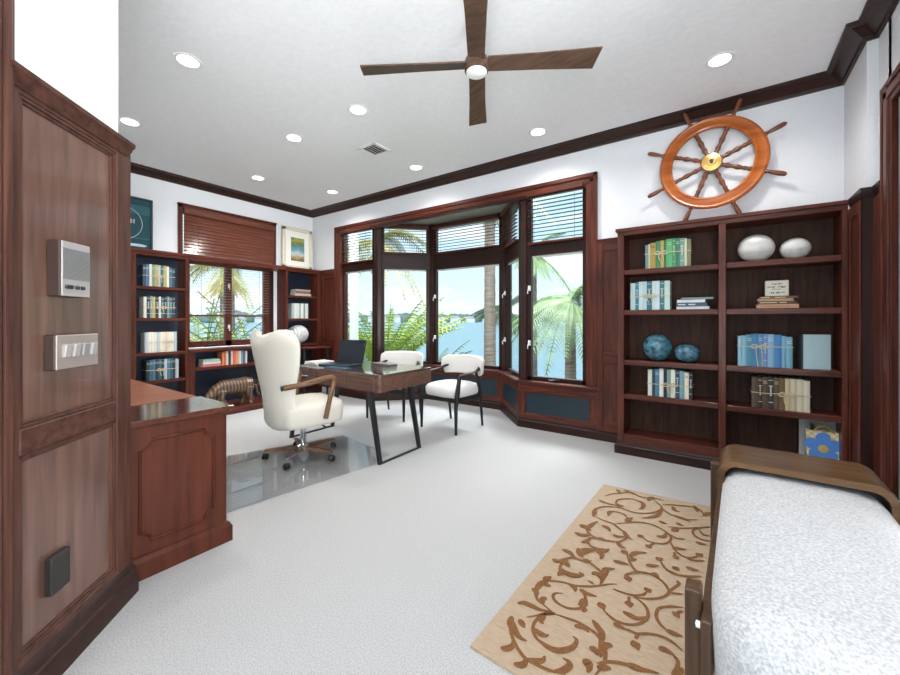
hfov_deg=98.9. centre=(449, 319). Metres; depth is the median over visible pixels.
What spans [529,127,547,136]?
recessed light
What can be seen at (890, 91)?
door frame
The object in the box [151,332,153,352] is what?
book
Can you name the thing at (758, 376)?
book
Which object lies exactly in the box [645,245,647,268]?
book
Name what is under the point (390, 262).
window
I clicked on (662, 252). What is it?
tie
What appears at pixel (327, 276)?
panelling
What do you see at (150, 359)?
book
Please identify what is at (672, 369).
book
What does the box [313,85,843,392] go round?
wall
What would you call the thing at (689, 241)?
book
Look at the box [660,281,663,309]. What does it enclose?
book
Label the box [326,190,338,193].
recessed light
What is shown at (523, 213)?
window post
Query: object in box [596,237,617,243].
trim
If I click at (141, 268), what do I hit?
book
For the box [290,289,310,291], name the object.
book
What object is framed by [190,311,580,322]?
shore
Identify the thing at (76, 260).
speaker grille
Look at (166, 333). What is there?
book
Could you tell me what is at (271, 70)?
ceiling
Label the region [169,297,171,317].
book
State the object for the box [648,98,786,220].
wheel
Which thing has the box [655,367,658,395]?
book
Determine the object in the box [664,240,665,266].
book
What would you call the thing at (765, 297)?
book
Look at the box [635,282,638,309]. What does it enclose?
book
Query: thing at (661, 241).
book
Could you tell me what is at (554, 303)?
palm tree
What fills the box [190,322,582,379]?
sea
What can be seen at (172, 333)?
book
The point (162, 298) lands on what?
book
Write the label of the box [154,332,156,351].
book
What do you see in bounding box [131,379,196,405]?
countertop
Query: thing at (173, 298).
book
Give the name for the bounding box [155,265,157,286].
book
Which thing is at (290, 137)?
recessed light
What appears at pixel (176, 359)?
book
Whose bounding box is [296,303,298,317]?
book
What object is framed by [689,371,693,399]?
book
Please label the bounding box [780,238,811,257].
orb
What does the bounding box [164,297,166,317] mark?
book
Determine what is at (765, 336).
book
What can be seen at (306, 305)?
book
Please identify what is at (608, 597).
area rug
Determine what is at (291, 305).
book
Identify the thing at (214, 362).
book
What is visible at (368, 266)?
window
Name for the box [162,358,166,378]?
book
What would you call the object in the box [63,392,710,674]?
floor
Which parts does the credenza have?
panel moulding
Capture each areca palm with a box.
[348,297,468,360]
[364,339,470,361]
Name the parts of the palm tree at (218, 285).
crown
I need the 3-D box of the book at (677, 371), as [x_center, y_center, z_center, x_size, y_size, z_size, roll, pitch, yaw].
[2.051,0.568,3.460,0.032,0.246,0.161,0,0,35]
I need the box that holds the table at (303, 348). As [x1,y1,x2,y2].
[300,345,330,394]
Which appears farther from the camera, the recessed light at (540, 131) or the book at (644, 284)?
the recessed light at (540, 131)
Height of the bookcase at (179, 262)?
2.107 m
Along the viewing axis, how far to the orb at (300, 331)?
6.36 m
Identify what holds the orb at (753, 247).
on the bookcase at (720, 414)
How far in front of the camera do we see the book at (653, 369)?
3.50 m
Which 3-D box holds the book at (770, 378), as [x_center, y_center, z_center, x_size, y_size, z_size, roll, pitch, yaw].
[2.573,0.576,3.098,0.036,0.248,0.171,0,0,35]
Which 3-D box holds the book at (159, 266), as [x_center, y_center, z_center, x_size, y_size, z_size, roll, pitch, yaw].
[-3.683,-0.546,4.840,0.161,0.268,0.025,0,0,35]
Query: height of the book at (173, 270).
0.244 m
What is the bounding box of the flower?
[818,445,828,452]
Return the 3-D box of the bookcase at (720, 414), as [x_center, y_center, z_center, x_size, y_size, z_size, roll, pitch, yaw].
[2.284,0.197,3.314,1.564,2.107,0.322,0,0,35]
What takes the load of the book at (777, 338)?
on the bookcase at (720, 414)
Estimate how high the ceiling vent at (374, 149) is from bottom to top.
0.020 m
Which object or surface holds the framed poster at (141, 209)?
on the bookcase at (179, 262)
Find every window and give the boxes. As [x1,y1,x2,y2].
[177,202,276,347]
[343,229,373,361]
[382,224,429,363]
[433,213,501,369]
[502,203,518,376]
[527,188,585,384]
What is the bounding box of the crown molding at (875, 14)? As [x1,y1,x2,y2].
[131,0,899,217]
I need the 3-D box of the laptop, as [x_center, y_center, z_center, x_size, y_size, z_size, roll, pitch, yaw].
[-1.152,0.351,4.150,0.380,0.259,0.334,0,0,27]
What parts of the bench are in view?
leg, rail, leg, curved arm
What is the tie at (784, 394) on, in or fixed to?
attached to the book at (770, 378)
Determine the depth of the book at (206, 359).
5.26 m
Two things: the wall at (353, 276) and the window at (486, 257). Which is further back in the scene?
the wall at (353, 276)
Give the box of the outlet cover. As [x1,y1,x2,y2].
[45,546,69,596]
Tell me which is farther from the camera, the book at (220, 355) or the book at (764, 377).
the book at (220, 355)
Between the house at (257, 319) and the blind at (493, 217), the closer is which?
the blind at (493, 217)
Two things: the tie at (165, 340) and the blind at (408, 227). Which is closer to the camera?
the tie at (165, 340)
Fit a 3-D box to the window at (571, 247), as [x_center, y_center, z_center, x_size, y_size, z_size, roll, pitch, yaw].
[1.193,-0.404,4.336,0.700,2.212,0.128,0,0,35]
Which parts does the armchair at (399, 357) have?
leg, leg, backrest, seat frame, leg, leg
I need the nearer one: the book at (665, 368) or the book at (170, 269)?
the book at (665, 368)
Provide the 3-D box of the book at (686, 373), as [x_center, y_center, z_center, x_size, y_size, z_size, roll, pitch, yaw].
[2.107,0.575,3.420,0.032,0.232,0.161,0,0,35]
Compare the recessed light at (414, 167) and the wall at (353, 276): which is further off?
the wall at (353, 276)
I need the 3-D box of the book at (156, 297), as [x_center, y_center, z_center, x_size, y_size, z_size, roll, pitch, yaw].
[-3.697,-0.159,4.821,0.161,0.268,0.034,0,0,35]
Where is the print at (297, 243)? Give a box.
[291,237,303,261]
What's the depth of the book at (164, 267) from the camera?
4.85 m
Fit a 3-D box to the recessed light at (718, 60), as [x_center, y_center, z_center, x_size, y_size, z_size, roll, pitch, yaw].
[1.983,-1.907,2.828,0.190,0.006,0.190,0,0,35]
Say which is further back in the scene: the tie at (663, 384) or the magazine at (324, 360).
the magazine at (324, 360)
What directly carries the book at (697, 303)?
on the book at (684, 307)
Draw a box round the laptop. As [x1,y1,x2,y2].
[319,339,366,366]
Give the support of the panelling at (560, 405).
attached to the wall
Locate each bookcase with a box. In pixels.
[131,247,188,393]
[277,266,321,393]
[614,200,847,471]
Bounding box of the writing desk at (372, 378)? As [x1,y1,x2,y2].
[289,361,430,464]
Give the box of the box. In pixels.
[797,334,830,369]
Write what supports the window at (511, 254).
attached to the window post
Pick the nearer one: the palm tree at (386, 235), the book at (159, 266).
the book at (159, 266)
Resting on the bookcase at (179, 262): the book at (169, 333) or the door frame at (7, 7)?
the book at (169, 333)
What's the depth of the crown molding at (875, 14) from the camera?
3.73 m
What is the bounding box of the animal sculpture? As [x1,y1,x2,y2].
[205,377,259,403]
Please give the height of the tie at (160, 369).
0.101 m
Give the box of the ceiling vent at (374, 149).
[357,142,390,156]
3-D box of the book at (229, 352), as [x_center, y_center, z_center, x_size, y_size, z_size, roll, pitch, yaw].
[-3.185,0.542,5.503,0.150,0.186,0.034,0,0,35]
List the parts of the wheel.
handle, handle, handle, handle, brass plate, handle, handle, handle, handle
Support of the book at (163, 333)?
on the bookcase at (179, 262)
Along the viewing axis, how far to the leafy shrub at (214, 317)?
7.84 m
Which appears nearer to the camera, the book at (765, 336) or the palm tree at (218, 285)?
the book at (765, 336)
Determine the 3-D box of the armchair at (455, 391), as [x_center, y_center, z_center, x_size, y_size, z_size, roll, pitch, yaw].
[0.040,0.839,4.545,0.630,0.825,0.579,0,0,41]
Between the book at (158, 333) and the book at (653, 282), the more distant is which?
the book at (158, 333)
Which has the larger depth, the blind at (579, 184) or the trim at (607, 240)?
the blind at (579, 184)
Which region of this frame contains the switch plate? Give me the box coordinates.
[44,333,97,370]
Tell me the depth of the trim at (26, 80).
1.39 m
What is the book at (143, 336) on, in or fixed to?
on the bookcase at (179, 262)
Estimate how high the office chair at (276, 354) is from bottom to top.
1.161 m
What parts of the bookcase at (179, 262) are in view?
panel, panel, shelf, shelf, shelf, shelf, panel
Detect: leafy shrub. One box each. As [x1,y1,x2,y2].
[190,291,349,346]
[190,292,261,340]
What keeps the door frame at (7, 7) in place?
attached to the wall at (71, 45)
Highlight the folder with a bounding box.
[324,366,350,368]
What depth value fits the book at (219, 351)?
5.41 m
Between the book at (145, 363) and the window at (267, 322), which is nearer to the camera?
the book at (145, 363)
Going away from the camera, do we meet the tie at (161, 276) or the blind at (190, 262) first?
the tie at (161, 276)
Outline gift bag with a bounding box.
[804,423,838,459]
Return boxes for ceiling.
[118,0,866,209]
[403,203,518,224]
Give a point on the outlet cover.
(57, 565)
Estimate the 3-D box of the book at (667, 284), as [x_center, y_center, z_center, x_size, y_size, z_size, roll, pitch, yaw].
[1.989,-0.222,3.510,0.042,0.260,0.171,0,0,35]
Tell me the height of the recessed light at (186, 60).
0.006 m
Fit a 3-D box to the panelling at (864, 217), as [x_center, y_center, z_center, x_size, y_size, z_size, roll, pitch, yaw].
[2.840,0.230,2.665,0.089,2.040,0.750,0,0,35]
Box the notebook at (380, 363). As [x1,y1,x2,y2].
[372,362,396,365]
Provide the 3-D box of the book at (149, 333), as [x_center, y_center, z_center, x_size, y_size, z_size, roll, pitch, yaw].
[-3.742,0.276,4.758,0.160,0.250,0.034,0,0,35]
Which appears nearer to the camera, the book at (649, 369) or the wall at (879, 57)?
the wall at (879, 57)
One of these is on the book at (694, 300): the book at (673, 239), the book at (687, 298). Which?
the book at (687, 298)
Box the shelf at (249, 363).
[195,361,254,370]
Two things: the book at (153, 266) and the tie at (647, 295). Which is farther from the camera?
the book at (153, 266)
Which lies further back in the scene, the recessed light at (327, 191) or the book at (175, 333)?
the recessed light at (327, 191)
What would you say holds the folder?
on the writing desk at (372, 378)
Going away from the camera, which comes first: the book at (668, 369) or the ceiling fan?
the ceiling fan
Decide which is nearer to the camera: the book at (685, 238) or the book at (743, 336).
the book at (743, 336)
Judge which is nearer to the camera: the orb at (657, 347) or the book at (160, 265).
the orb at (657, 347)
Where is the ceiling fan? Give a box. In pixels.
[360,0,602,125]
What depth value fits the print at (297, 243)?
6.51 m
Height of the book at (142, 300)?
0.258 m
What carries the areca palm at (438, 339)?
on the ground
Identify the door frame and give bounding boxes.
[0,0,14,674]
[880,62,899,499]
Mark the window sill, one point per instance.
(512, 377)
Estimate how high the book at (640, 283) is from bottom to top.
0.262 m
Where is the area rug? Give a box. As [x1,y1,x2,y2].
[470,484,714,674]
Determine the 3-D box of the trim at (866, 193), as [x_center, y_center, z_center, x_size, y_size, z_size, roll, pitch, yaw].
[2.757,-0.819,2.553,0.093,0.077,0.450,0,0,35]
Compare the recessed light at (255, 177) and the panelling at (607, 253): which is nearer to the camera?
the panelling at (607, 253)
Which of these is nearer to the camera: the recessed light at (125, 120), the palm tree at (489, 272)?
the recessed light at (125, 120)
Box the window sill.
[423,364,599,391]
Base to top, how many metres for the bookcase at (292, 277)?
2.107 m
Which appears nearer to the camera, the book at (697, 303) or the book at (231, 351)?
the book at (697, 303)
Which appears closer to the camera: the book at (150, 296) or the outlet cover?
the outlet cover
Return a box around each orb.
[289,325,307,342]
[643,334,672,360]
[674,344,699,361]
[737,235,774,260]
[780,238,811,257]
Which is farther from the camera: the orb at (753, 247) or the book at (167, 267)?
the book at (167, 267)
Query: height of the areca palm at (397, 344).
2.001 m
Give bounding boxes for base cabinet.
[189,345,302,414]
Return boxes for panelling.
[15,86,130,672]
[320,269,333,387]
[340,368,596,427]
[597,242,617,433]
[848,193,879,492]
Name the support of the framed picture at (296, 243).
on the bookcase at (292, 277)
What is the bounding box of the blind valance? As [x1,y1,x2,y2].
[189,254,285,271]
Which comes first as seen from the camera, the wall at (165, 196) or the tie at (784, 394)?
the tie at (784, 394)
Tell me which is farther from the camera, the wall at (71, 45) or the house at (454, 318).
the house at (454, 318)
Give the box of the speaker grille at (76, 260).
[63,247,89,281]
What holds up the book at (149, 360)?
on the bookcase at (179, 262)
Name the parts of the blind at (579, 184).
head rail, rail, cord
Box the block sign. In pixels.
[765,280,788,295]
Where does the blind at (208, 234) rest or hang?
attached to the window at (267, 322)
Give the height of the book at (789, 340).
0.240 m
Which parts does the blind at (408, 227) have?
rail, head rail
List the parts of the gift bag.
handle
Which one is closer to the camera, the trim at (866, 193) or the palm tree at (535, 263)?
the trim at (866, 193)
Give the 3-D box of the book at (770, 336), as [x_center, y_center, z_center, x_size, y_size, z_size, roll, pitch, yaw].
[2.573,0.243,3.098,0.038,0.260,0.171,0,0,35]
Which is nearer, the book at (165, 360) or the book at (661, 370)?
the book at (661, 370)
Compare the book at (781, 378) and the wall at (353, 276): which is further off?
the wall at (353, 276)
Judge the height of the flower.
0.059 m
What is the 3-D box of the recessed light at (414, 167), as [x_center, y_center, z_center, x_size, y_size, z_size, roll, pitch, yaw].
[-0.426,-1.907,4.822,0.190,0.006,0.190,0,0,35]
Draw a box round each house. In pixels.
[235,317,246,322]
[255,317,261,322]
[394,315,399,321]
[450,316,460,321]
[466,316,474,321]
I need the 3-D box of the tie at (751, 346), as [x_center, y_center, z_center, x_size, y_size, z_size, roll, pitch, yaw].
[2.537,0.296,3.116,0.349,0.211,0.195,0,0,35]
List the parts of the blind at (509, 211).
cord, head rail, rail, cord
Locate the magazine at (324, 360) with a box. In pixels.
[305,359,333,363]
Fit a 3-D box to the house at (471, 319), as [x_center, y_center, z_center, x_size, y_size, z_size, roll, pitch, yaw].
[22.520,-0.865,424.022,12.944,6.629,12.439,0,0,35]
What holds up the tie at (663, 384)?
attached to the book at (649, 369)
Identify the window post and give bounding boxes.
[374,199,527,379]
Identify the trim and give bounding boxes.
[11,59,135,156]
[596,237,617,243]
[848,180,879,207]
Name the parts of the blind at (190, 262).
cord, head rail, rail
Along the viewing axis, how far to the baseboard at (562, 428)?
4.47 m
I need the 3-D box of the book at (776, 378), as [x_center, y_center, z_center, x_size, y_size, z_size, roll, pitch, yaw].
[2.601,0.576,3.078,0.032,0.248,0.171,0,0,35]
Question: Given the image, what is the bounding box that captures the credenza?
[131,396,233,581]
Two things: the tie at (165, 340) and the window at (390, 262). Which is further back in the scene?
the window at (390, 262)
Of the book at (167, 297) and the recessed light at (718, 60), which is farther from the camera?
the book at (167, 297)
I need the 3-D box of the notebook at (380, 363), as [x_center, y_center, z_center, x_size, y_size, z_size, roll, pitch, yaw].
[-0.711,0.474,4.187,0.290,0.012,0.120,0,0,41]
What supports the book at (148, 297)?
on the bookcase at (179, 262)
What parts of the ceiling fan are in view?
blade, blade, blade, blade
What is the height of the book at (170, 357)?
0.258 m
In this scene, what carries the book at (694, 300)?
on the book at (697, 303)
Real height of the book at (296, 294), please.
0.040 m
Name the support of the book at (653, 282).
on the bookcase at (720, 414)
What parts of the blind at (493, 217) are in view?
head rail, rail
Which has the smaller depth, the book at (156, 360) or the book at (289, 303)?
the book at (156, 360)
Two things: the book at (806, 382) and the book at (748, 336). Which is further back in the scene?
the book at (748, 336)
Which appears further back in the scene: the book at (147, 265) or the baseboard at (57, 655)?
the book at (147, 265)
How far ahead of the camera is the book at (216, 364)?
5.25 m
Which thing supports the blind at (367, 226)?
attached to the wall at (810, 148)
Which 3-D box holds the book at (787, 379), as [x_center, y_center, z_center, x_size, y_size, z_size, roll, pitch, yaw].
[2.656,0.576,3.040,0.032,0.248,0.170,0,0,35]
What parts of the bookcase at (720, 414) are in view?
panel, shelf, shelf, shelf, shelf, shelf, shelf, shelf, shelf, shelf, panel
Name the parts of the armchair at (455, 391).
leg, arm, leg, seat frame, seat, leg, backrest, arm, leg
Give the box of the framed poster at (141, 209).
[131,196,152,249]
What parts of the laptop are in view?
lid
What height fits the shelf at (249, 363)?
0.040 m
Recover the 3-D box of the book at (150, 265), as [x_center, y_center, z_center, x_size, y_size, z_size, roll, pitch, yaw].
[-3.735,-0.548,4.767,0.161,0.272,0.025,0,0,35]
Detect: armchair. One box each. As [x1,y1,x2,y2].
[366,351,422,421]
[420,354,484,435]
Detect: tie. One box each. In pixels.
[139,274,175,282]
[140,340,177,347]
[144,368,175,375]
[149,306,175,313]
[630,293,671,301]
[644,250,692,260]
[648,383,693,392]
[736,344,793,366]
[750,390,810,407]
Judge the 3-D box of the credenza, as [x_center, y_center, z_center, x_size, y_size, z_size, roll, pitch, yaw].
[-1.568,0.866,2.079,0.430,0.768,0.580,0,0,35]
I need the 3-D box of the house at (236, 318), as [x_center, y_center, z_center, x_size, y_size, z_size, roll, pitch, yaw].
[-202.952,-0.564,373.002,11.884,6.029,12.535,0,0,35]
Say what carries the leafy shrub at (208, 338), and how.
on the ground
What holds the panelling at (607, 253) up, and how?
attached to the wall at (810, 148)
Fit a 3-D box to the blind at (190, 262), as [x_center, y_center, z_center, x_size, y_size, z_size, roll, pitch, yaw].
[-3.205,-0.425,5.644,0.065,0.750,1.130,0,0,35]
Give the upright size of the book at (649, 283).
0.262 m
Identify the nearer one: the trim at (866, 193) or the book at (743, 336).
the trim at (866, 193)
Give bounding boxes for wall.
[15,0,117,131]
[131,173,312,347]
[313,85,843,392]
[350,233,357,339]
[844,1,899,500]
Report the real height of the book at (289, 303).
0.250 m
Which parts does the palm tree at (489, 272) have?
crown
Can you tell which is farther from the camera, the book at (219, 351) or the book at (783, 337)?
the book at (219, 351)
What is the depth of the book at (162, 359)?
4.82 m
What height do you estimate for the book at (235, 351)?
0.200 m
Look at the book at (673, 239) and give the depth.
3.41 m
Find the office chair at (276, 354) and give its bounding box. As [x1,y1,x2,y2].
[250,329,342,470]
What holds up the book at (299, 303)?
on the bookcase at (292, 277)
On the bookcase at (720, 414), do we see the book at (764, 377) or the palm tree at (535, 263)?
the book at (764, 377)
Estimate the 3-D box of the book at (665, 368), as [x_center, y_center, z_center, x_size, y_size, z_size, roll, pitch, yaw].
[1.974,0.566,3.515,0.026,0.250,0.160,0,0,35]
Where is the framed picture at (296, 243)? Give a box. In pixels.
[282,226,311,268]
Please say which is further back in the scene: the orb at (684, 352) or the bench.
the orb at (684, 352)
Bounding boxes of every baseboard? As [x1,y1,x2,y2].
[15,562,138,674]
[339,388,617,442]
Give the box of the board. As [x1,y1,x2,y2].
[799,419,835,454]
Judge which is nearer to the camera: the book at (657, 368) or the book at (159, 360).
the book at (657, 368)
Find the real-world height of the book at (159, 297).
0.266 m
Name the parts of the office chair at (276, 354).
backrest, armrest, leg, leg, leg, seat, armrest, leg, leg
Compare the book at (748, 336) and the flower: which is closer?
the flower
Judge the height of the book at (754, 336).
0.262 m
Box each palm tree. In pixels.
[190,259,267,339]
[348,229,425,314]
[469,295,518,335]
[483,199,554,365]
[512,233,570,375]
[512,284,582,378]
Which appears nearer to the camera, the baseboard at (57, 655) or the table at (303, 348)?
the baseboard at (57, 655)
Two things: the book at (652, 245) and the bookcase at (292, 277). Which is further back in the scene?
the bookcase at (292, 277)
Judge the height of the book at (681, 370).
0.244 m
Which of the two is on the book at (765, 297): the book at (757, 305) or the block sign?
the block sign
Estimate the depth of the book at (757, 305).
3.01 m
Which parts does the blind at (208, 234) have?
head rail, rail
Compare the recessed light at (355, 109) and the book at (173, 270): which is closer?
the recessed light at (355, 109)
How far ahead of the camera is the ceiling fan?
2.40 m
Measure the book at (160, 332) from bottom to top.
0.250 m
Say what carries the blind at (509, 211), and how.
attached to the wall at (810, 148)
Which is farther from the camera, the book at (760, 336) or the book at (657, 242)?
the book at (657, 242)
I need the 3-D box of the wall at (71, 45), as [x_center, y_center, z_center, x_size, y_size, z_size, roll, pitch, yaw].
[-1.407,-0.330,0.913,0.148,3.160,1.708,0,0,-10]
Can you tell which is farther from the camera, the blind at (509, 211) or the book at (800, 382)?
the blind at (509, 211)
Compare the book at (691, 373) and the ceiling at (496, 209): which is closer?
the book at (691, 373)
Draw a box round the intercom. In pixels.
[47,239,89,297]
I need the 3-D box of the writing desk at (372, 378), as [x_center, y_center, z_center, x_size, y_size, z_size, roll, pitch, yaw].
[-0.941,0.865,4.005,1.350,0.770,0.778,0,0,35]
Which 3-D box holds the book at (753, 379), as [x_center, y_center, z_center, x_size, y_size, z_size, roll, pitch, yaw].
[2.492,0.581,3.156,0.040,0.238,0.170,0,0,35]
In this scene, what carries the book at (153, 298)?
on the bookcase at (179, 262)
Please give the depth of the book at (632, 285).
3.60 m
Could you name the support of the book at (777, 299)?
on the book at (759, 302)
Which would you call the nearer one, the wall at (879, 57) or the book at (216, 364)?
the wall at (879, 57)
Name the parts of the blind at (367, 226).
head rail, rail, cord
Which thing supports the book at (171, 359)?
on the bookcase at (179, 262)
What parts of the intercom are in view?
plate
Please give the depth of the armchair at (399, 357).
5.22 m
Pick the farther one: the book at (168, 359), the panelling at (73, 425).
the book at (168, 359)
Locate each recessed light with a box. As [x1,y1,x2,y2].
[118,117,141,126]
[172,52,202,69]
[250,175,265,180]
[284,134,303,141]
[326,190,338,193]
[347,104,368,115]
[408,164,423,170]
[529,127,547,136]
[705,51,735,68]
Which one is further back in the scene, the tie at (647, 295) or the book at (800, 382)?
the tie at (647, 295)
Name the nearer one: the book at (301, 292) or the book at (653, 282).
the book at (653, 282)
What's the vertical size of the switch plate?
0.125 m
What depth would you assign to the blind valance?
5.51 m
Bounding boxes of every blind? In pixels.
[183,207,273,264]
[189,261,268,316]
[340,225,371,264]
[383,225,428,254]
[432,214,499,254]
[500,201,518,249]
[527,182,583,244]
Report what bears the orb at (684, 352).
on the bookcase at (720, 414)
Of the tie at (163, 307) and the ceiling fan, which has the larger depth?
the tie at (163, 307)
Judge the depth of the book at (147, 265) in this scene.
4.69 m
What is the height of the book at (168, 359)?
0.258 m
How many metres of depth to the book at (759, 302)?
3.01 m
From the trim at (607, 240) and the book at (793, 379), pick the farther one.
the trim at (607, 240)
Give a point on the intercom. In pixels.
(68, 263)
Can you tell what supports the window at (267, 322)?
in the wall at (165, 196)
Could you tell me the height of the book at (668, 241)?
0.256 m
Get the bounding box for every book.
[138,264,145,285]
[139,297,146,317]
[140,332,147,352]
[142,360,148,380]
[143,296,149,317]
[144,332,150,352]
[145,264,148,285]
[148,359,152,380]
[149,264,151,285]
[150,296,151,317]
[150,359,154,379]
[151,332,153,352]
[152,265,154,285]
[152,297,154,317]
[153,296,158,317]
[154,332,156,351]
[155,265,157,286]
[155,359,157,379]
[157,332,159,351]
[157,358,161,379]
[158,265,160,286]
[159,297,160,317]
[160,265,162,286]
[160,332,161,351]
[161,297,163,317]
[162,332,164,351]
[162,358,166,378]
[162,359,163,378]
[163,266,166,286]
[163,358,169,378]
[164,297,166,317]
[165,332,167,351]
[167,267,168,286]
[167,297,168,317]
[168,332,170,351]
[169,268,171,286]
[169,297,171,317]
[169,331,176,350]
[170,357,174,377]
[170,358,172,378]
[171,332,173,351]
[172,269,174,287]
[172,297,174,317]
[175,358,178,377]
[198,358,219,361]
[198,363,220,366]
[199,361,220,364]
[217,352,223,364]
[219,351,225,364]
[227,350,232,364]
[228,351,230,364]
[234,350,236,363]
[288,303,293,317]
[289,303,295,317]
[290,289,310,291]
[290,291,309,293]
[290,293,310,295]
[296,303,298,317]
[299,303,300,317]
[301,304,303,317]
[305,304,307,318]
[630,283,634,309]
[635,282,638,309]
[639,282,641,309]
[642,281,646,309]
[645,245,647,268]
[647,281,651,309]
[648,244,649,268]
[648,368,652,395]
[650,243,655,267]
[652,281,655,309]
[652,368,655,395]
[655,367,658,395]
[656,241,659,267]
[656,281,659,309]
[659,367,664,396]
[660,240,663,267]
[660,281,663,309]
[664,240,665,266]
[664,281,671,309]
[664,367,667,396]
[666,239,671,266]
[667,368,671,397]
[671,368,676,397]
[672,238,675,266]
[675,369,680,397]
[676,238,679,266]
[676,302,706,306]
[677,299,705,302]
[677,306,709,308]
[680,238,684,265]
[680,297,712,299]
[680,369,685,398]
[684,371,688,398]
[685,238,686,265]
[687,239,691,265]
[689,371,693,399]
[737,335,741,365]
[741,335,745,365]
[745,334,751,365]
[750,375,757,407]
[751,333,757,366]
[756,301,796,303]
[756,304,798,308]
[756,375,761,407]
[757,298,793,301]
[757,333,762,366]
[759,296,797,298]
[761,375,767,408]
[763,334,767,366]
[766,375,773,408]
[768,334,773,367]
[773,375,778,409]
[774,334,781,367]
[778,376,784,409]
[782,336,785,367]
[783,376,790,410]
[786,337,792,368]
[789,377,796,411]
[795,377,803,411]
[803,379,809,412]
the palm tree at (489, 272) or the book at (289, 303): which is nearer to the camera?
the book at (289, 303)
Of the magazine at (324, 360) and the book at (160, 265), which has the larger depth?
the book at (160, 265)
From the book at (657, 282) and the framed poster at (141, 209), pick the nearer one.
the book at (657, 282)
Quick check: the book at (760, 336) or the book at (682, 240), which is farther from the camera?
the book at (682, 240)
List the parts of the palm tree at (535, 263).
crown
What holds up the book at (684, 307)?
on the bookcase at (720, 414)
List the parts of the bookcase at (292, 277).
panel, panel, shelf, shelf, shelf, panel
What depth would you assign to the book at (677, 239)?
3.39 m
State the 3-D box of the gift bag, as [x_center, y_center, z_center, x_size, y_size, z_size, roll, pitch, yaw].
[2.817,0.928,2.914,0.213,0.276,0.090,0,0,35]
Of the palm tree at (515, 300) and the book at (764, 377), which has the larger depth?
the palm tree at (515, 300)
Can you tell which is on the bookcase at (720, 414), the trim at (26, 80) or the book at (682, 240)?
the book at (682, 240)
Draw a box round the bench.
[685,444,899,674]
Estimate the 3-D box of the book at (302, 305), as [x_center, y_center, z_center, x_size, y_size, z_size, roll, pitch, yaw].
[-2.528,-0.150,6.470,0.150,0.250,0.055,0,0,35]

